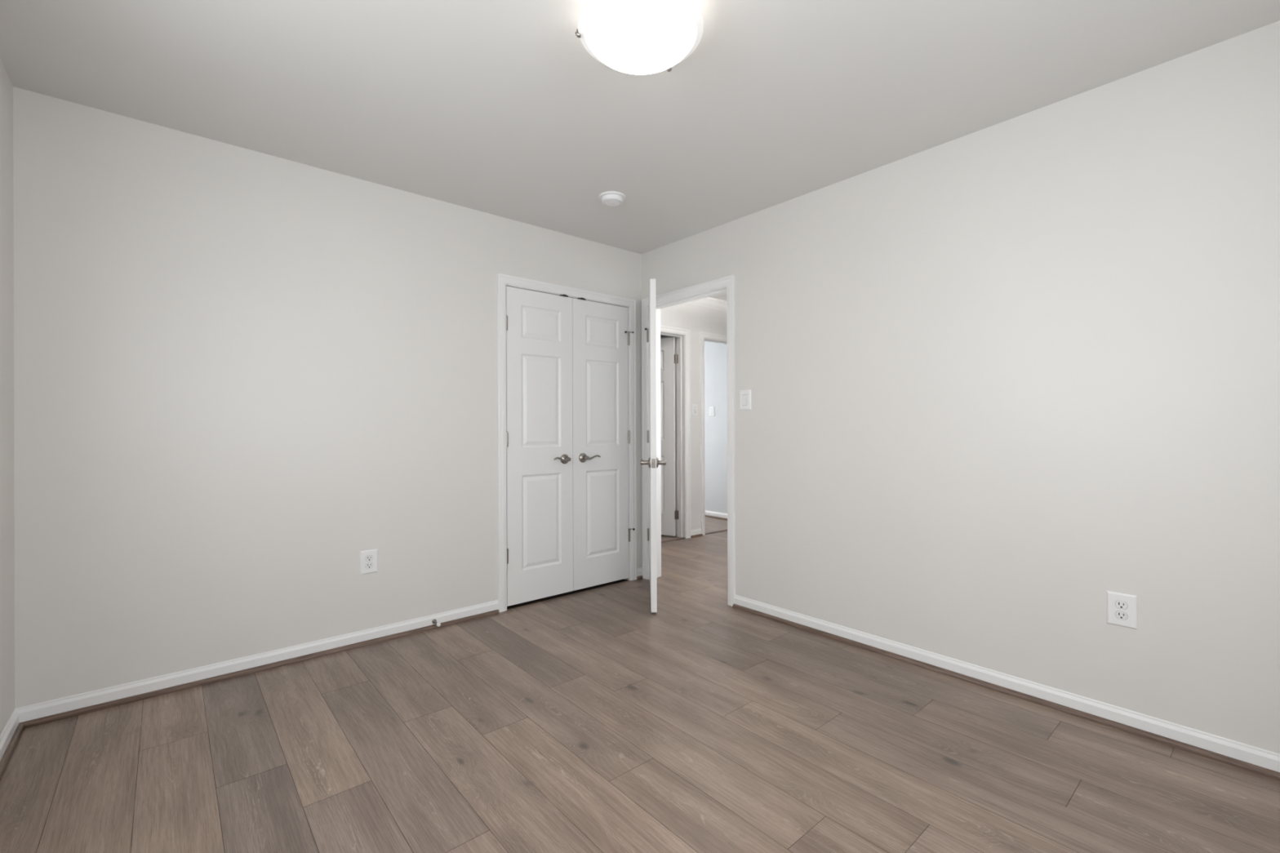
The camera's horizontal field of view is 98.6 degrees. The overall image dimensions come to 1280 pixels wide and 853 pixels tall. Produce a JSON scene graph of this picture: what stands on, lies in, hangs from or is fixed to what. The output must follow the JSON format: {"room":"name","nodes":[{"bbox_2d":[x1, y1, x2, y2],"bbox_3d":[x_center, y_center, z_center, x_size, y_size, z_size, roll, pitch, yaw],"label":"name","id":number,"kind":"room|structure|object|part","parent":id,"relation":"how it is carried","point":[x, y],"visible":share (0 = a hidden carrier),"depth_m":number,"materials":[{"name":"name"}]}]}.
{"room":"empty bedroom","nodes":[
{"label":"empty bedroom","id":0,"kind":"room"},
{"bbox_2d":[0,58,14,735],"bbox_3d":[-1.154,-0.077,0.574,0.120,2.440,3.900,0,0,-41],"label":"wall","id":1,"kind":"structure","parent":0,"point":[6,251],"depth_m":1.99,"materials":[{"name":"grey paint"}]},
{"bbox_2d":[0,708,25,780],"bbox_3d":[-1.132,1.105,0.669,0.029,0.074,3.780,0,0,-41],"label":"baseboard","id":2,"kind":"structure","parent":1,"relation":"attached to","point":[10,737],"depth_m":1.95,"materials":[{"name":"white paint"}]},
{"bbox_2d":[13,86,642,708],"bbox_3d":[-1.267,-0.077,3.129,3.280,2.440,0.120,0,0,-41],"label":"wall","id":3,"kind":"structure","parent":0,"point":[241,375],"depth_m":2.53,"materials":[{"name":"grey paint"}]},
{"bbox_2d":[16,567,642,728],"bbox_3d":[-1.169,1.105,3.111,3.160,0.074,0.029,0,0,-41],"label":"baseboard","id":4,"kind":"structure","parent":3,"relation":"attached to","point":[36,714],"depth_m":2.52,"materials":[{"name":"white paint"}]},
{"bbox_2d":[360,548,377,574],"bbox_3d":[-1.429,0.714,2.902,0.088,0.124,0.009,0,0,-41],"label":"wall outlet","id":5,"kind":"object","parent":3,"relation":"attached to","point":[368,558],"visible":1,"depth_m":2.90,"materials":[{"name":"white plastic"}]},
{"bbox_2d":[365,562,373,568],"bbox_3d":[-1.428,0.734,2.901,0.034,0.028,0.005,0,0,-41],"label":"receptacle","id":6,"kind":"object","parent":5,"relation":"attached to","point":[368,565],"depth_m":2.90,"materials":[{"name":"white plastic"}]},
{"bbox_2d":[365,555,373,561],"bbox_3d":[-1.428,0.695,2.901,0.034,0.028,0.005,0,0,-41],"label":"receptacle","id":7,"kind":"object","parent":5,"relation":"attached to","point":[368,557],"depth_m":2.90,"materials":[{"name":"white plastic"}]},
{"bbox_2d":[431,619,440,626],"bbox_3d":[-1.141,1.105,3.088,0.025,0.025,0.075,0,0,-41],"label":"door stop","id":8,"kind":"object","parent":3,"relation":"attached to","point":[434,621],"visible":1,"depth_m":3.09,"materials":[{"name":"silver metal"}]},
{"bbox_2d":[506,285,573,606],"bbox_3d":[-0.639,0.117,3.574,0.499,2.007,0.096,0,0,-41],"label":"door","id":9,"kind":"structure","parent":3,"relation":"in","point":[540,428],"depth_m":3.58,"materials":[{"name":"white paint"}]},
{"bbox_3d":[-0.515,0.217,3.631,0.124,0.033,0.016,0,0,-41],"label":"lever","id":10,"kind":"part","parent":9,"relation":"part of","materials":[{"name":"silver metal"}]},
{"bbox_3d":[-0.488,0.219,3.681,0.066,0.066,0.062,0,0,-41],"label":"handle","id":11,"kind":"part","parent":9,"relation":"part of","materials":[{"name":"silver metal"}]},
{"bbox_2d":[497,273,636,612],"bbox_3d":[-0.490,0.099,3.786,1.112,2.083,0.137,0,0,-41],"label":"door frame","id":12,"kind":"structure","parent":3,"relation":"attached to","point":[503,280],"depth_m":3.48,"materials":[{"name":"white paint"}]},
{"bbox_2d":[572,297,635,591],"bbox_3d":[-0.247,0.116,3.911,0.526,2.007,0.096,0,0,-41],"label":"door","id":13,"kind":"structure","parent":3,"relation":"in","point":[601,342],"depth_m":3.90,"materials":[{"name":"white paint"}]},
{"bbox_3d":[-0.375,0.216,3.778,0.066,0.066,0.062,0,0,-41],"label":"handle","id":14,"kind":"part","parent":13,"relation":"part of","materials":[{"name":"silver metal"}]},
{"bbox_3d":[-0.322,0.214,3.797,0.124,0.033,0.016,0,0,-41],"label":"lever","id":15,"kind":"part","parent":13,"relation":"part of","materials":[{"name":"silver metal"}]},
{"bbox_2d":[0,516,1279,852],"bbox_3d":[0.418,1.153,3.797,7.060,0.030,6.900,0,0,-41],"label":"floor","id":16,"kind":"structure","parent":0,"point":[592,719],"depth_m":1.87,"materials":[{"name":"brown wood"}]},
{"bbox_2d":[661,537,685,542],"bbox_3d":[0.158,1.135,5.352,0.765,0.007,0.044,0,0,-41],"label":"threshold","id":17,"kind":"object","parent":16,"relation":"on","point":[681,538],"visible":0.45,"depth_m":5.48,"materials":[{"name":"brown wood"}]},
{"bbox_2d":[705,528,727,534],"bbox_3d":[0.959,1.132,6.042,0.770,0.007,0.044,0,0,-41],"label":"threshold","id":18,"kind":"object","parent":16,"relation":"on","point":[715,531],"visible":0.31,"depth_m":5.90,"materials":[{"name":"brown wood"}]},
{"bbox_2d":[0,0,1279,253],"bbox_3d":[0.001,-1.341,1.651,3.280,0.080,4.020,0,0,-41],"label":"ceiling","id":19,"kind":"structure","parent":0,"point":[499,108],"depth_m":2.07,"materials":[{"name":"paint"}]},
{"bbox_2d":[598,191,626,206],"bbox_3d":[-0.157,-1.282,3.115,0.153,0.038,0.153,0,0,-41],"label":"smoke detector","id":20,"kind":"object","parent":19,"relation":"attached to","point":[611,198],"visible":1,"depth_m":3.08,"materials":[{"name":"white plastic"}]},
{"bbox_3d":[-0.157,-1.296,3.115,0.153,0.010,0.153,0,0,-41],"label":"plate","id":21,"kind":"part","parent":20,"relation":"part of","materials":[{"name":"white plastic"}]},
{"bbox_2d":[575,0,703,74],"bbox_3d":[0.004,-1.227,1.692,0.385,0.148,0.391,0,0,-41],"label":"ceiling light","id":22,"kind":"object","parent":19,"relation":"attached to","point":[632,37],"visible":1,"depth_m":1.64,"materials":[{"name":"white glass"}]},
{"bbox_2d":[660,302,726,529],"bbox_3d":[0.788,-0.106,5.953,3.280,2.485,0.120,0,0,-41],"label":"wall","id":23,"kind":"structure","parent":0,"point":[695,318],"depth_m":5.69,"materials":[{"name":"paint"}]},
{"bbox_2d":[660,337,679,536],"bbox_3d":[0.033,0.104,5.814,0.794,2.045,0.099,0,0,28],"label":"door","id":24,"kind":"structure","parent":23,"relation":"in","point":[668,358],"depth_m":5.68,"materials":[{"name":"white paint"}]},
{"bbox_3d":[0.383,-0.696,5.665,0.002,0.090,0.034,0,0,-41],"label":"hinge plate","id":25,"kind":"part","parent":24,"relation":"part of","materials":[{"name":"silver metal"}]},
{"bbox_3d":[0.388,0.910,5.665,0.002,0.090,0.034,0,0,-41],"label":"hinge plate","id":26,"kind":"part","parent":24,"relation":"part of","materials":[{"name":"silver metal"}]},
{"bbox_2d":[660,325,690,538],"bbox_3d":[0.127,0.077,5.384,0.901,2.123,0.154,0,0,-41],"label":"door frame","id":27,"kind":"structure","parent":23,"relation":"attached to","point":[682,336],"depth_m":5.61,"materials":[{"name":"white paint"}]},
{"bbox_3d":[0.082,0.077,5.436,0.901,2.123,0.017,0,0,-41],"label":"casing","id":28,"kind":"part","parent":27,"relation":"part of","materials":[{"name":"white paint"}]},
{"bbox_2d":[692,404,697,416],"bbox_3d":[0.567,-0.169,5.678,0.082,0.122,0.009,0,0,-41],"label":"light switch","id":29,"kind":"object","parent":23,"relation":"attached to","point":[694,406],"visible":1,"depth_m":5.67,"materials":[{"name":"white plastic"}]},
{"bbox_2d":[690,528,702,537],"bbox_3d":[0.120,1.101,5.276,1.379,0.074,0.029,0,0,-41],"label":"baseboard","id":30,"kind":"structure","parent":23,"relation":"attached to","point":[696,532],"depth_m":5.67,"materials":[{"name":"white paint"}]},
{"bbox_3d":[0.129,1.128,5.276,1.366,0.020,0.017,0,0,-41],"label":"shoe moulding","id":31,"kind":"part","parent":30,"relation":"part of","materials":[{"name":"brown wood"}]},
{"bbox_2d":[685,297,726,311],"bbox_3d":[0.844,-1.302,5.883,3.280,0.093,0.064,0,0,-41],"label":"ceiling","id":32,"kind":"structure","parent":23,"relation":"attached to","point":[708,302],"depth_m":5.80,"materials":[{"name":"white paint"}]},
{"bbox_2d":[700,332,726,535],"bbox_3d":[0.928,0.074,6.074,0.886,2.123,0.154,0,0,-41],"label":"door frame","id":33,"kind":"structure","parent":23,"relation":"attached to","point":[704,336],"depth_m":5.74,"materials":[{"name":"white paint"}]},
{"bbox_2d":[704,341,727,513],"bbox_3d":[-0.218,-0.103,6.486,2.450,2.485,2.000,0,0,-41],"label":"wall","id":34,"kind":"structure","parent":0,"point":[715,353],"depth_m":6.83,"materials":[{"name":"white paint"}]},
{"bbox_2d":[709,406,714,416],"bbox_3d":[0.894,-0.187,6.879,0.010,0.124,0.088,0,0,-41],"label":"light switch","id":35,"kind":"object","parent":34,"relation":"attached to","point":[711,408],"visible":1,"depth_m":6.87,"materials":[{"name":"white plastic"}]},
{"bbox_2d":[705,510,727,519],"bbox_3d":[0.651,1.099,7.151,0.029,0.074,1.880,0,0,-41],"label":"baseboard","id":36,"kind":"structure","parent":34,"relation":"attached to","point":[722,516],"depth_m":6.81,"materials":[{"name":"white paint"}]},
{"bbox_3d":[0.646,1.127,7.147,0.017,0.020,1.854,0,0,-41],"label":"shoe moulding","id":37,"kind":"part","parent":36,"relation":"part of","materials":[{"name":"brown wood"}]},
{"bbox_2d":[709,293,726,301],"bbox_3d":[1.520,-1.391,5.189,3.400,0.080,2.240,0,0,-41],"label":"ceiling","id":38,"kind":"structure","parent":0,"point":[722,296],"depth_m":5.72,"materials":[{"name":"white paint"}]},
{"bbox_2d":[641,20,1279,754],"bbox_3d":[0.893,-0.124,4.263,1.475,2.520,6.820,0,0,-41],"label":"wall","id":39,"kind":"structure","parent":0,"point":[1006,377],"depth_m":2.25,"materials":[{"name":"grey paint"}]},
{"bbox_2d":[640,278,666,612],"bbox_3d":[0.083,0.116,3.716,0.159,2.022,0.787,0,0,0],"label":"door","id":40,"kind":"structure","parent":39,"relation":"in","point":[653,462],"depth_m":3.33,"materials":[{"name":"white paint"}]},
{"bbox_3d":[0.034,0.224,3.399,0.062,0.066,0.066,0,0,0],"label":"handle","id":41,"kind":"part","parent":40,"relation":"part of","materials":[{"name":"silver metal"}]},
{"bbox_3d":[0.082,0.224,3.333,0.025,0.057,0.002,0,0,0],"label":"latch plate","id":42,"kind":"part","parent":40,"relation":"part of","materials":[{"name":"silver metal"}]},
{"bbox_3d":[0.131,0.223,3.399,0.062,0.066,0.066,0,0,0],"label":"handle","id":43,"kind":"part","parent":40,"relation":"part of","materials":[{"name":"silver metal"}]},
{"bbox_2d":[641,275,735,606],"bbox_3d":[0.358,0.091,3.847,0.154,2.093,0.882,0,0,-41],"label":"door frame","id":44,"kind":"structure","parent":39,"relation":"attached to","point":[726,284],"depth_m":3.97,"materials":[{"name":"white paint"}]},
{"bbox_3d":[0.409,0.091,3.892,0.017,2.093,0.882,0,0,-41],"label":"casing","id":45,"kind":"part","parent":44,"relation":"part of","materials":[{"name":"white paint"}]},
{"bbox_2d":[739,389,751,409],"bbox_3d":[0.650,-0.164,3.407,0.010,0.124,0.088,0,0,-41],"label":"light switch","id":46,"kind":"object","parent":39,"relation":"attached to","point":[744,395],"visible":1,"depth_m":3.40,"materials":[{"name":"white plastic"}]},
{"bbox_2d":[732,595,1279,781],"bbox_3d":[1.533,1.097,2.371,0.029,0.074,2.884,0,0,-41],"label":"baseboard","id":47,"kind":"structure","parent":39,"relation":"attached to","point":[1253,759],"depth_m":2.22,"materials":[{"name":"white paint"}]},
{"bbox_2d":[1106,591,1137,629],"bbox_3d":[1.808,0.689,2.065,0.009,0.124,0.088,0,0,-41],"label":"wall outlet","id":48,"kind":"object","parent":39,"relation":"attached to","point":[1122,608],"visible":1,"depth_m":2.06,"materials":[{"name":"white plastic"}]},
{"bbox_2d":[1115,610,1128,620],"bbox_3d":[1.807,0.709,2.064,0.001,0.030,0.036,0,0,-41],"label":"receptacle","id":49,"kind":"object","parent":48,"relation":"attached to","point":[1119,615],"depth_m":2.06,"materials":[{"name":"white plastic"}]},
{"bbox_2d":[1115,600,1128,609],"bbox_3d":[1.806,0.670,2.064,0.001,0.030,0.036,0,0,-41],"label":"receptacle","id":50,"kind":"object","parent":48,"relation":"attached to","point":[1119,605],"depth_m":2.06,"materials":[{"name":"white plastic"}]}
]}

